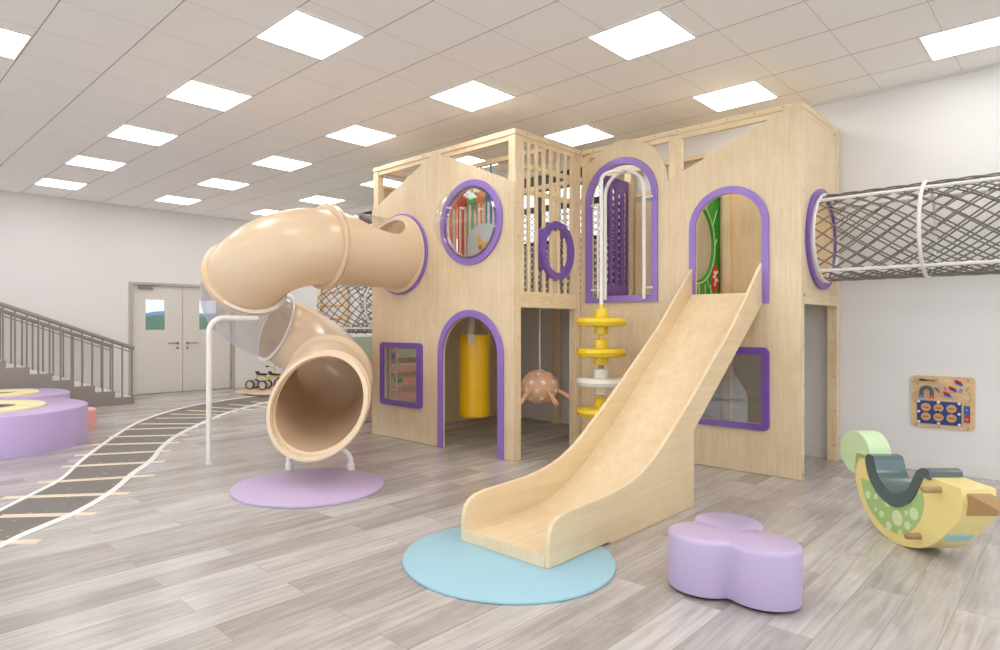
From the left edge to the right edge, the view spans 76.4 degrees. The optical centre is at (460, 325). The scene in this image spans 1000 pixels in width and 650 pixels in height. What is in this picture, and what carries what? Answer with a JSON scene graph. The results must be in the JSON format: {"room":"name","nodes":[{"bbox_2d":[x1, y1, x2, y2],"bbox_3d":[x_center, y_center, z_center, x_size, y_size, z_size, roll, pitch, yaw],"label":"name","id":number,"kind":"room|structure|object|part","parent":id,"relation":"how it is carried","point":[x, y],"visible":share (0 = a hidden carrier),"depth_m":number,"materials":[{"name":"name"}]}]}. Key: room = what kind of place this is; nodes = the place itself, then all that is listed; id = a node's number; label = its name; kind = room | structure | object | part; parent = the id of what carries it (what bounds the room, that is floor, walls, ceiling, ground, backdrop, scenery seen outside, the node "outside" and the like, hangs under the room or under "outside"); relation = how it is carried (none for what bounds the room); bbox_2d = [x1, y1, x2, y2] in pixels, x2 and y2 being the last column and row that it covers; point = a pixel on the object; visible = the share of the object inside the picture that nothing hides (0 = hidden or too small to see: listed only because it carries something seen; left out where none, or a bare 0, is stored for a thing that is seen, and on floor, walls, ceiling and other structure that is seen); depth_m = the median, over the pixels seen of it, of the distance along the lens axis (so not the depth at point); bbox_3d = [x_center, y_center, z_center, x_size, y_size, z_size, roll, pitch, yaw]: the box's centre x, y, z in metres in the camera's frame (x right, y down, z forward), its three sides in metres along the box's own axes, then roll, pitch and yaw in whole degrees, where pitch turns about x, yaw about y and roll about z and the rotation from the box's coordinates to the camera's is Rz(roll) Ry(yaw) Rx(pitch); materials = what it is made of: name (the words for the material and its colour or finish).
{"room":"indoor playground","nodes":[
{"label":"indoor playground","id":0,"kind":"room"},
{"bbox_2d":[0,192,275,394],"bbox_3d":[-8.210,-0.442,9.862,0.150,3.754,11.620,0,0,45],"label":"wall","id":1,"kind":"structure","parent":0,"point":[74,263],"depth_m":11.38,"materials":[{"name":"paint"}]},
{"bbox_2d":[0,190,250,221],"bbox_3d":[-8.157,-2.208,9.795,0.020,0.021,11.600,0,0,45],"label":"trim","id":2,"kind":"structure","parent":1,"relation":"attached to","point":[0,190],"depth_m":11.64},
{"bbox_2d":[129,282,234,395],"bbox_3d":[-5.484,0.260,12.572,0.219,2.150,2.072,0,0,45],"label":"door","id":3,"kind":"structure","parent":1,"relation":"in","point":[172,359],"depth_m":12.45,"materials":[{"name":"paint"}]},
{"bbox_2d":[238,381,273,387],"bbox_3d":[-4.369,1.265,13.612,0.014,0.100,0.855,0,0,45],"label":"baseboard","id":4,"kind":"structure","parent":1,"relation":"attached to","point":[240,385],"depth_m":13.36,"materials":[{"name":"white paint"}]},
{"bbox_2d":[0,385,999,649],"bbox_3d":[-2.020,1.375,3.713,17.300,0.120,11.620,0,0,45],"label":"floor","id":5,"kind":"structure","parent":0,"point":[174,562],"depth_m":3.38,"materials":[{"name":"grey wood"}]},
{"bbox_2d":[0,388,69,398],"bbox_3d":[-6.223,1.109,8.606,1.580,0.413,1.580,0,0,45],"label":"podium","id":6,"kind":"object","parent":5,"relation":"on","point":[21,392],"visible":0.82,"depth_m":8.64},
{"bbox_2d":[0,398,87,459],"bbox_3d":[-5.170,1.093,6.899,1.930,0.444,1.930,0,0,45],"label":"bench","id":7,"kind":"object","parent":5,"relation":"on","point":[28,426],"visible":1,"depth_m":6.61,"materials":[{"name":"purple leather"}]},
{"bbox_2d":[0,302,134,406],"bbox_3d":[-8.854,-0.125,8.183,1.298,2.880,8.290,0,0,45],"label":"staircase","id":8,"kind":"structure","parent":5,"relation":"on","point":[12,376],"depth_m":10.13,"materials":[{"name":"grey metal"}]},
{"bbox_3d":[-8.091,-0.500,9.674,0.020,1.926,5.025,0,0,45],"label":"rail","id":9,"kind":"part","parent":8,"relation":"part of","materials":[{"name":"grey metal"}]},
{"bbox_3d":[-8.081,-0.575,9.684,0.068,1.980,5.071,0,0,45],"label":"handrail","id":10,"kind":"part","parent":8,"relation":"part of","materials":[{"name":"grey metal"}]},
{"bbox_3d":[-7.295,-0.500,8.882,0.020,1.926,5.025,0,0,45],"label":"rail","id":11,"kind":"part","parent":8,"relation":"part of","materials":[{"name":"grey metal"}]},
{"bbox_3d":[-7.284,-0.575,8.893,0.068,1.980,5.071,0,0,45],"label":"handrail","id":12,"kind":"part","parent":8,"relation":"part of","materials":[{"name":"grey metal"}]},
{"bbox_2d":[88,407,95,429],"bbox_3d":[-4.885,1.190,8.066,0.440,0.250,0.440,0,0,45],"label":"step","id":13,"kind":"structure","parent":5,"relation":"on","point":[91,410],"depth_m":8.04,"materials":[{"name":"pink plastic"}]},
{"bbox_2d":[0,395,269,548],"bbox_3d":[-3.323,1.313,6.824,2.021,0.004,11.484,0,0,-3],"label":"floor track marking","id":14,"kind":"object","parent":5,"relation":"on","point":[105,469],"visible":0.83,"depth_m":5.69,"materials":[{"name":"white paint"}]},
{"bbox_2d":[235,387,273,393],"bbox_3d":[-3.860,1.305,12.645,1.200,0.020,1.200,0,0,45],"label":"floor mat","id":15,"kind":"object","parent":5,"relation":"on","point":[241,391],"visible":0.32,"depth_m":12.59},
{"bbox_2d":[244,388,272,394],"bbox_3d":[-3.520,1.284,12.349,1.320,0.020,1.320,0,0,45],"label":"floor mat","id":16,"kind":"object","parent":15,"relation":"on","point":[253,391],"visible":0.33,"depth_m":12.03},
{"bbox_2d":[258,371,279,389],"bbox_3d":[-3.590,1.029,12.557,0.770,0.490,0.455,0,0,7],"label":"tricycle","id":17,"kind":"object","parent":16,"relation":"on","point":[262,385],"visible":0.61,"depth_m":12.53,"materials":[{"name":"yellow plastic"}]},
{"bbox_3d":[-3.684,0.953,12.568,0.210,0.093,0.150,0,0,7],"label":"seat","id":18,"kind":"part","parent":17,"relation":"part of","materials":[{"name":"black plastic"}]},
{"bbox_2d":[245,364,278,389],"bbox_3d":[-3.937,1.049,12.860,0.770,0.490,0.455,0,0,7],"label":"tricycle","id":19,"kind":"object","parent":15,"relation":"on","point":[250,384],"visible":0.73,"depth_m":12.83,"materials":[{"name":"yellow plastic"}]},
{"bbox_3d":[-4.031,0.973,12.871,0.210,0.093,0.150,0,0,7],"label":"seat","id":20,"kind":"part","parent":19,"relation":"part of","materials":[{"name":"black plastic"}]},
{"bbox_3d":[-3.987,1.102,12.866,0.504,0.212,0.240,0,0,7],"label":"frame","id":21,"kind":"part","parent":19,"relation":"part of","materials":[{"name":"yellow paint"}]},
{"bbox_2d":[229,468,383,507],"bbox_3d":[-1.232,1.304,5.153,1.212,0.022,1.212,0,0,45],"label":"floor mat","id":22,"kind":"object","parent":5,"relation":"on","point":[305,487],"visible":1,"depth_m":5.02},
{"bbox_2d":[200,203,424,469],"bbox_3d":[-1.456,0.028,6.543,3.102,2.574,2.115,0,0,45],"label":"slide","id":23,"kind":"object","parent":5,"relation":"on","point":[320,401],"visible":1,"depth_m":6.23,"materials":[{"name":"beige plastic"}]},
{"bbox_3d":[-2.208,0.609,6.147,0.496,1.413,0.052,0,0,-38],"label":"support post","id":24,"kind":"part","parent":23,"relation":"part of","materials":[{"name":"white metal"}]},
{"bbox_3d":[-1.520,1.183,5.675,0.084,0.223,0.048,0,0,23],"label":"support leg","id":25,"kind":"part","parent":23,"relation":"part of","materials":[{"name":"white metal"}]},
{"bbox_2d":[285,463,292,469],"bbox_3d":[-1.536,1.275,5.681,0.064,0.080,0.064,0,0,45],"label":"socket","id":26,"kind":"object","parent":23,"relation":"attached to","point":[288,466],"depth_m":5.66,"materials":[{"name":"white metal"}]},
{"bbox_3d":[-1.050,1.183,5.690,0.190,0.224,0.048,0,0,7],"label":"support leg","id":27,"kind":"part","parent":23,"relation":"part of","materials":[{"name":"white metal"}]},
{"bbox_2d":[347,463,354,469],"bbox_3d":[-0.980,1.275,5.681,0.064,0.080,0.064,0,0,45],"label":"slide support leg","id":28,"kind":"object","parent":23,"relation":"attached to","point":[350,466],"depth_m":5.66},
{"bbox_2d":[353,336,415,421],"bbox_3d":[-0.964,0.735,9.020,0.118,1.160,1.560,0,0,45],"label":"barrier","id":29,"kind":"object","parent":5,"relation":"on","point":[365,343],"visible":0.13,"depth_m":9.04,"materials":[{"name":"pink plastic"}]},
{"bbox_2d":[402,527,615,604],"bbox_3d":[0.268,1.307,3.568,1.184,0.016,1.184,0,0,45],"label":"floor mat","id":30,"kind":"object","parent":5,"relation":"on","point":[441,562],"visible":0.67,"depth_m":3.32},
{"bbox_2d":[372,100,839,479],"bbox_3d":[1.194,-0.301,6.800,4.486,3.232,2.650,0,0,45],"label":"house","id":31,"kind":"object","parent":5,"relation":"on","point":[748,202],"visible":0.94,"depth_m":6.36,"materials":[{"name":"brown wood"}]},
{"bbox_2d":[315,285,371,333],"bbox_3d":[-1.089,-0.305,9.511,2.559,0.910,0.910,0,0,45],"label":"tunnel","id":32,"kind":"object","parent":31,"relation":"attached to","point":[358,328],"visible":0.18,"depth_m":9.70,"materials":[{"name":"grey fabric"}]},
{"bbox_3d":[-1.283,0.042,9.322,2.540,0.031,0.031,0,0,45],"label":"rod","id":33,"kind":"part","parent":32,"relation":"part of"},
{"bbox_3d":[-0.994,-0.269,7.704,0.088,3.168,0.088,0,0,45],"label":"post","id":34,"kind":"part","parent":31,"relation":"part of","materials":[{"name":"brown wood"}]},
{"bbox_3d":[-0.254,-0.177,8.499,0.020,2.976,2.200,0,0,45],"label":"panel","id":35,"kind":"part","parent":31,"relation":"part of","materials":[{"name":"brown wood"}]},
{"bbox_3d":[-0.270,-0.289,6.908,2.240,3.201,0.020,0,0,45],"label":"panel","id":36,"kind":"part","parent":31,"relation":"part of","materials":[{"name":"brown wood"}]},
{"bbox_2d":[448,201,456,250],"bbox_3d":[-0.110,-1.060,7.608,0.154,1.510,0.154,0,0,45],"label":"roller","id":37,"kind":"object","parent":31,"relation":"hanging from","point":[452,226],"visible":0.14,"depth_m":7.55,"materials":[{"name":"plastic"}]},
{"bbox_2d":[457,193,466,256],"bbox_3d":[0.028,-1.060,7.471,0.143,1.510,0.143,0,0,45],"label":"roller","id":38,"kind":"object","parent":31,"relation":"hanging from","point":[461,201],"visible":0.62,"depth_m":7.42,"materials":[{"name":"red plastic"}]},
{"bbox_2d":[466,189,475,256],"bbox_3d":[0.138,-1.060,7.362,0.137,1.510,0.137,0,0,45],"label":"roller","id":39,"kind":"object","parent":31,"relation":"hanging from","point":[471,199],"visible":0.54,"depth_m":7.31,"materials":[{"name":"plastic"}]},
{"bbox_3d":[0.099,-1.055,6.508,0.874,0.874,0.026,0,0,45],"label":"porthole frame","id":40,"kind":"part","parent":31,"relation":"part of","materials":[{"name":"purple paint"}]},
{"bbox_2d":[458,317,490,417],"bbox_3d":[0.160,0.413,7.312,0.364,1.267,0.364,0,0,45],"label":"bag","id":41,"kind":"object","parent":31,"relation":"hanging from","point":[474,347],"visible":0.96,"depth_m":7.16,"materials":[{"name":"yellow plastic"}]},
{"bbox_2d":[467,223,493,256],"bbox_3d":[0.292,-0.683,6.934,0.561,0.858,0.070,0,0,45],"label":"cushion","id":42,"kind":"object","parent":31,"relation":"on","point":[479,237],"visible":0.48,"depth_m":6.98,"materials":[{"name":"grey fabric"}]},
{"bbox_2d":[476,167,485,225],"bbox_3d":[0.238,-1.060,7.263,0.125,1.510,0.125,0,0,45],"label":"roller","id":43,"kind":"object","parent":31,"relation":"on","point":[480,198],"visible":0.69,"depth_m":7.22,"materials":[{"name":"orange plastic"}]},
{"bbox_2d":[485,164,494,223],"bbox_3d":[0.344,-1.060,7.157,0.131,1.510,0.131,0,0,45],"label":"roller","id":44,"kind":"object","parent":31,"relation":"on","point":[490,216],"visible":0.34,"depth_m":7.11,"materials":[{"name":"plastic"}]},
{"bbox_3d":[0.535,-0.269,9.244,0.088,3.168,0.088,0,0,45],"label":"post","id":45,"kind":"part","parent":31,"relation":"part of","materials":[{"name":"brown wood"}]},
{"bbox_3d":[0.531,-0.269,6.189,0.088,3.168,0.088,0,0,45],"label":"post","id":46,"kind":"part","parent":31,"relation":"part of","materials":[{"name":"brown wood"}]},
{"bbox_2d":[521,308,568,406],"bbox_3d":[0.875,0.327,6.996,0.745,1.084,0.809,0,0,45],"label":"ball","id":47,"kind":"object","parent":31,"relation":"hanging from","point":[540,386],"visible":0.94,"depth_m":6.85,"materials":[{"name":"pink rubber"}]},
{"bbox_3d":[0.693,0.769,6.770,0.064,0.167,0.231,0,0,45],"label":"leg","id":48,"kind":"part","parent":47,"relation":"part of","materials":[{"name":"orange plastic"}]},
{"bbox_3d":[0.875,0.140,6.996,0.018,0.711,0.018,0,0,-23],"label":"cord","id":49,"kind":"part","parent":47,"relation":"part of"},
{"bbox_3d":[0.971,0.769,6.722,0.058,0.167,0.232,0,0,-23],"label":"leg","id":50,"kind":"part","parent":47,"relation":"part of","materials":[{"name":"orange plastic"}]},
{"bbox_3d":[1.162,0.769,6.951,0.232,0.167,0.058,0,0,12],"label":"leg","id":51,"kind":"part","parent":47,"relation":"part of","materials":[{"name":"orange plastic"}]},
{"bbox_3d":[1.287,-0.269,8.497,0.088,3.168,0.088,0,0,45],"label":"post","id":52,"kind":"part","parent":31,"relation":"part of","materials":[{"name":"brown wood"}]},
{"bbox_3d":[1.249,-0.270,6.913,0.089,3.170,0.089,0,0,45],"label":"post","id":53,"kind":"part","parent":31,"relation":"part of","materials":[{"name":"brown wood"}]},
{"bbox_3d":[1.392,-0.269,6.927,0.088,3.167,0.085,0,0,45],"label":"post","id":54,"kind":"part","parent":31,"relation":"part of","materials":[{"name":"brown wood"}]},
{"bbox_2d":[591,170,652,299],"bbox_3d":[1.650,-0.927,6.519,0.717,1.324,0.063,0,0,45],"label":"handrail","id":55,"kind":"object","parent":31,"relation":"attached to","point":[644,197],"visible":0.9,"depth_m":6.61,"materials":[{"name":"white metal"}]},
{"bbox_3d":[2.061,-0.269,7.728,0.088,3.168,0.088,0,0,45],"label":"post","id":56,"kind":"part","parent":31,"relation":"part of","materials":[{"name":"brown wood"}]},
{"bbox_3d":[2.107,-1.069,6.217,0.090,1.567,0.085,0,0,45],"label":"post","id":57,"kind":"part","parent":31,"relation":"part of","materials":[{"name":"brown wood"}]},
{"bbox_3d":[2.106,-0.303,6.140,2.207,3.228,0.020,0,0,45],"label":"panel","id":58,"kind":"part","parent":31,"relation":"part of","materials":[{"name":"brown wood"}]},
{"bbox_3d":[2.905,-0.270,6.890,0.090,3.170,0.088,0,0,45],"label":"post","id":59,"kind":"part","parent":31,"relation":"part of","materials":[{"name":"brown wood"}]},
{"bbox_3d":[2.872,-0.895,6.963,2.100,1.180,0.018,0,0,45],"label":"panel","id":60,"kind":"part","parent":31,"relation":"part of","materials":[{"name":"brown wood"}]},
{"bbox_3d":[2.887,-0.269,5.426,0.089,3.167,0.062,0,0,45],"label":"post","id":61,"kind":"part","parent":31,"relation":"part of","materials":[{"name":"brown wood"}]},
{"bbox_3d":[3.273,-1.060,5.769,0.016,1.510,1.000,0,0,45],"label":"panel","id":62,"kind":"part","parent":31,"relation":"part of","materials":[{"name":"brown wood"}]},
{"bbox_3d":[3.635,-0.270,6.178,0.089,3.170,0.090,0,0,45],"label":"post","id":63,"kind":"part","parent":31,"relation":"part of","materials":[{"name":"brown wood"}]},
{"bbox_2d":[811,172,999,282],"bbox_3d":[4.083,-0.785,4.965,2.214,0.810,0.810,0,0,45],"label":"tunnel","id":64,"kind":"object","parent":31,"relation":"attached to","point":[909,270],"visible":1,"depth_m":5.22,"materials":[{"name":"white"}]},
{"bbox_3d":[3.917,-1.092,4.791,2.195,0.031,0.031,0,0,45],"label":"rod","id":65,"kind":"part","parent":64,"relation":"part of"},
{"bbox_3d":[3.917,-0.478,4.791,2.195,0.031,0.031,0,0,45],"label":"rod","id":66,"kind":"part","parent":64,"relation":"part of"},
{"bbox_3d":[4.256,-1.092,5.132,2.195,0.031,0.031,0,0,45],"label":"rod","id":67,"kind":"part","parent":64,"relation":"part of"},
{"bbox_3d":[4.256,-0.478,5.132,2.195,0.031,0.031,0,0,45],"label":"rod","id":68,"kind":"part","parent":64,"relation":"part of","materials":[{"name":"white metal"}]},
{"bbox_2d":[461,263,761,568],"bbox_3d":[1.330,0.382,4.702,0.660,1.866,3.106,0,0,45],"label":"slide","id":69,"kind":"object","parent":5,"relation":"on","point":[630,470],"visible":1,"depth_m":4.54,"materials":[{"name":"brown wood"}]},
{"bbox_2d":[668,512,802,613],"bbox_3d":[1.400,1.171,3.172,0.604,0.287,0.594,0,0,45],"label":"stool","id":70,"kind":"object","parent":5,"relation":"on","point":[714,555],"visible":1,"depth_m":3.00,"materials":[{"name":"purple plastic"}]},
{"bbox_2d":[841,430,999,547],"bbox_3d":[2.758,1.011,3.765,0.384,0.613,1.258,0,0,6],"label":"toy","id":71,"kind":"object","parent":5,"relation":"on","point":[940,507],"visible":1,"depth_m":3.66,"materials":[{"name":"yellow wood"}]},
{"bbox_2d":[865,491,870,498],"bbox_3d":[2.632,1.095,4.094,0.003,0.050,0.050,0,0,0],"label":"spot","id":72,"kind":"object","parent":71,"relation":"attached to","point":[867,493],"depth_m":4.09,"materials":[{"name":"green paint"}]},
{"bbox_3d":[2.639,1.105,3.882,0.009,0.306,0.558,0,0,0],"label":"belly panel","id":73,"kind":"part","parent":71,"relation":"part of","materials":[{"name":"green plastic"}]},
{"bbox_2d":[892,510,902,525],"bbox_3d":[2.632,1.161,3.817,0.003,0.091,0.091,0,0,0],"label":"spot","id":74,"kind":"object","parent":71,"relation":"attached to","point":[897,515],"depth_m":3.81,"materials":[{"name":"green paint"}]},
{"bbox_2d":[904,521,910,529],"bbox_3d":[2.632,1.181,3.732,0.003,0.050,0.050,0,0,0],"label":"spot","id":75,"kind":"object","parent":71,"relation":"attached to","point":[907,524],"depth_m":3.73,"materials":[{"name":"green paint"}]},
{"bbox_2d":[909,508,917,519],"bbox_3d":[2.632,1.095,3.679,0.003,0.069,0.069,0,0,0],"label":"spot","id":76,"kind":"object","parent":71,"relation":"attached to","point":[913,512],"depth_m":3.68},
{"bbox_2d":[0,0,999,220],"bbox_3d":[-2.020,-2.269,3.713,17.300,0.100,11.620,0,0,45],"label":"ceiling","id":77,"kind":"structure","parent":0,"point":[87,69],"depth_m":5.56,"materials":[{"name":"tile"}]},
{"bbox_2d":[0,27,31,59],"bbox_3d":[-3.697,-2.212,4.847,0.600,0.010,0.600,0,0,45],"label":"recessed light","id":78,"kind":"object","parent":77,"relation":"in","point":[12,43],"visible":1,"depth_m":4.95,"materials":[{"name":"white plastic"}]},
{"bbox_2d":[34,178,87,189],"bbox_3d":[-6.260,-2.212,9.930,0.600,0.010,0.600,0,0,45],"label":"recessed light","id":79,"kind":"object","parent":77,"relation":"in","point":[49,182],"visible":1,"depth_m":9.92,"materials":[{"name":"white plastic"}]},
{"bbox_2d":[65,155,126,170],"bbox_3d":[-4.983,-2.212,8.661,0.600,0.010,0.600,0,0,45],"label":"recessed light","id":80,"kind":"object","parent":77,"relation":"in","point":[78,160],"visible":1,"depth_m":8.65,"materials":[{"name":"white plastic"}]},
{"bbox_2d":[106,124,178,145],"bbox_3d":[-3.706,-2.212,7.393,0.600,0.010,0.600,0,0,45],"label":"recessed light","id":81,"kind":"object","parent":77,"relation":"in","point":[126,132],"visible":1,"depth_m":7.38,"materials":[{"name":"white plastic"}]},
{"bbox_2d":[154,195,201,204],"bbox_3d":[-4.991,-2.212,11.207,0.600,0.010,0.600,0,0,45],"label":"recessed light","id":82,"kind":"object","parent":77,"relation":"in","point":[168,198],"visible":1,"depth_m":11.22,"materials":[{"name":"white plastic"}]},
{"bbox_2d":[165,79,252,111],"bbox_3d":[-2.429,-2.212,6.124,0.600,0.010,0.600,0,0,45],"label":"recessed light","id":83,"kind":"object","parent":77,"relation":"in","point":[192,91],"visible":1,"depth_m":6.09,"materials":[{"name":"white plastic"}]},
{"bbox_2d":[196,178,250,189],"bbox_3d":[-3.714,-2.212,9.938,0.600,0.010,0.600,0,0,45],"label":"recessed light","id":84,"kind":"object","parent":77,"relation":"in","point":[213,182],"visible":1,"depth_m":9.95,"materials":[{"name":"white plastic"}]},
{"bbox_2d":[251,209,278,214],"bbox_3d":[-3.722,-2.212,12.484,0.600,0.010,0.600,0,0,45],"label":"recessed light","id":85,"kind":"object","parent":77,"relation":"in","point":[263,211],"visible":0.56,"depth_m":12.40,"materials":[{"name":"white plastic"}]},
{"bbox_2d":[251,155,312,170],"bbox_3d":[-2.437,-2.212,8.670,0.600,0.010,0.600,0,0,45],"label":"recessed light","id":86,"kind":"object","parent":77,"relation":"in","point":[273,161],"visible":1,"depth_m":8.65,"materials":[{"name":"white plastic"}]},
{"bbox_2d":[255,8,364,59],"bbox_3d":[-1.152,-2.212,4.856,0.600,0.010,0.600,0,0,45],"label":"recessed light","id":87,"kind":"object","parent":77,"relation":"in","point":[300,31],"visible":1,"depth_m":4.83,"materials":[{"name":"white plastic"}]},
{"bbox_2d":[298,195,345,203],"bbox_3d":[-2.445,-2.212,11.215,0.600,0.010,0.600,0,0,45],"label":"recessed light","id":88,"kind":"object","parent":77,"relation":"in","point":[317,199],"visible":0.89,"depth_m":11.22,"materials":[{"name":"white plastic"}]},
{"bbox_2d":[325,124,396,145],"bbox_3d":[-1.160,-2.212,7.401,0.600,0.010,0.600,0,0,45],"label":"recessed light","id":89,"kind":"object","parent":77,"relation":"in","point":[356,134],"visible":1,"depth_m":7.38,"materials":[{"name":"white plastic"}]},
{"bbox_2d":[359,178,401,187],"bbox_3d":[-1.168,-2.212,9.947,0.600,0.010,0.600,0,0,45],"label":"recessed light","id":90,"kind":"object","parent":77,"relation":"in","point":[387,182],"visible":0.39,"depth_m":9.88,"materials":[{"name":"white plastic"}]},
{"bbox_2d":[429,79,515,111],"bbox_3d":[0.117,-2.212,6.132,0.600,0.010,0.600,0,0,45],"label":"recessed light","id":91,"kind":"object","parent":77,"relation":"in","point":[472,95],"visible":1,"depth_m":6.12,"materials":[{"name":"white plastic"}]},
{"bbox_2d":[456,155,497,167],"bbox_3d":[0.109,-2.212,8.678,0.600,0.010,0.600,0,0,45],"label":"recessed light","id":92,"kind":"object","parent":77,"relation":"in","point":[468,159],"visible":0.41,"depth_m":8.44,"materials":[{"name":"white plastic"}]},
{"bbox_2d":[543,124,614,146],"bbox_3d":[1.385,-2.212,7.409,0.600,0.010,0.600,0,0,45],"label":"recessed light","id":93,"kind":"object","parent":77,"relation":"in","point":[583,134],"visible":1,"depth_m":7.38,"materials":[{"name":"white plastic"}]},
{"bbox_2d":[587,9,696,60],"bbox_3d":[1.394,-2.212,4.864,0.600,0.010,0.600,0,0,45],"label":"recessed light","id":94,"kind":"object","parent":77,"relation":"in","point":[653,31],"visible":1,"depth_m":4.83,"materials":[{"name":"white plastic"}]},
{"bbox_2d":[691,80,778,111],"bbox_3d":[2.663,-2.212,6.141,0.600,0.010,0.600,0,0,45],"label":"recessed light","id":95,"kind":"object","parent":77,"relation":"in","point":[750,92],"visible":1,"depth_m":6.12,"materials":[{"name":"white plastic"}]},
{"bbox_2d":[918,15,999,60],"bbox_3d":[3.939,-2.212,4.872,0.600,0.010,0.600,0,0,45],"label":"recessed light","id":96,"kind":"object","parent":77,"relation":"in","point":[985,33],"visible":1,"depth_m":4.90,"materials":[{"name":"white plastic"}]},
{"bbox_2d":[276,66,999,468],"bbox_3d":[2.127,-0.442,7.888,17.600,3.754,0.150,0,0,45],"label":"wall","id":97,"kind":"structure","parent":0,"point":[893,331],"depth_m":5.88,"materials":[{"name":"paint"}]},
{"bbox_2d":[317,286,348,329],"bbox_3d":[-2.484,0.065,12.285,1.000,2.500,0.070,0,0,45],"label":"ladder","id":98,"kind":"object","parent":97,"relation":"attached to","point":[346,304],"visible":0.12,"depth_m":11.98,"materials":[{"name":"brown wood"}]},
{"bbox_2d":[360,167,607,249],"bbox_3d":[0.020,-1.580,9.924,5.420,1.010,0.130,0,0,45],"label":"window","id":99,"kind":"structure","parent":97,"relation":"in","point":[366,217],"depth_m":8.85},
{"bbox_2d":[341,62,999,210],"bbox_3d":[2.067,-2.208,7.827,17.300,0.021,0.020,0,0,45],"label":"trim","id":100,"kind":"structure","parent":97,"relation":"attached to","point":[995,64],"depth_m":5.89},
{"bbox_2d":[521,411,999,480],"bbox_3d":[2.069,1.265,7.829,17.300,0.100,0.014,0,0,45],"label":"baseboard","id":101,"kind":"structure","parent":97,"relation":"attached to","point":[910,463],"depth_m":5.74,"materials":[{"name":"white"}]},
{"bbox_2d":[911,375,974,430],"bbox_3d":[4.268,0.684,5.616,0.456,0.462,0.056,0,0,45],"label":"board","id":102,"kind":"object","parent":97,"relation":"attached to","point":[944,402],"visible":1,"depth_m":5.61,"materials":[{"name":"brown wood"}]},
{"bbox_3d":[4.254,0.778,5.634,0.318,0.206,0.006,0,0,45],"label":"navy panel","id":103,"kind":"part","parent":102,"relation":"part of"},
{"label":"outside","id":104,"kind":"structure","parent":0,"visible":0},
{"bbox_2d":[146,315,215,329],"bbox_3d":[-20.667,3.281,48.722,42.000,8.262,80.000,0,0,45],"label":"wooded slope","id":105,"kind":"structure","parent":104,"point":[154,322],"depth_m":43.60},
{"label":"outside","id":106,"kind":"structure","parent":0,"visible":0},
{"bbox_3d":[-0.326,14.815,98.994,380.000,14.000,380.000,0,0,45],"label":"ground","id":107,"kind":"structure","parent":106,"visible":0},
{"bbox_2d":[146,311,215,317],"bbox_3d":[-78.318,8.559,162.377,100.000,25.711,280.000,0,0,45],"label":"ridge","id":108,"kind":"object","parent":107,"relation":"on","point":[155,312],"visible":0.01,"depth_m":162.64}
]}

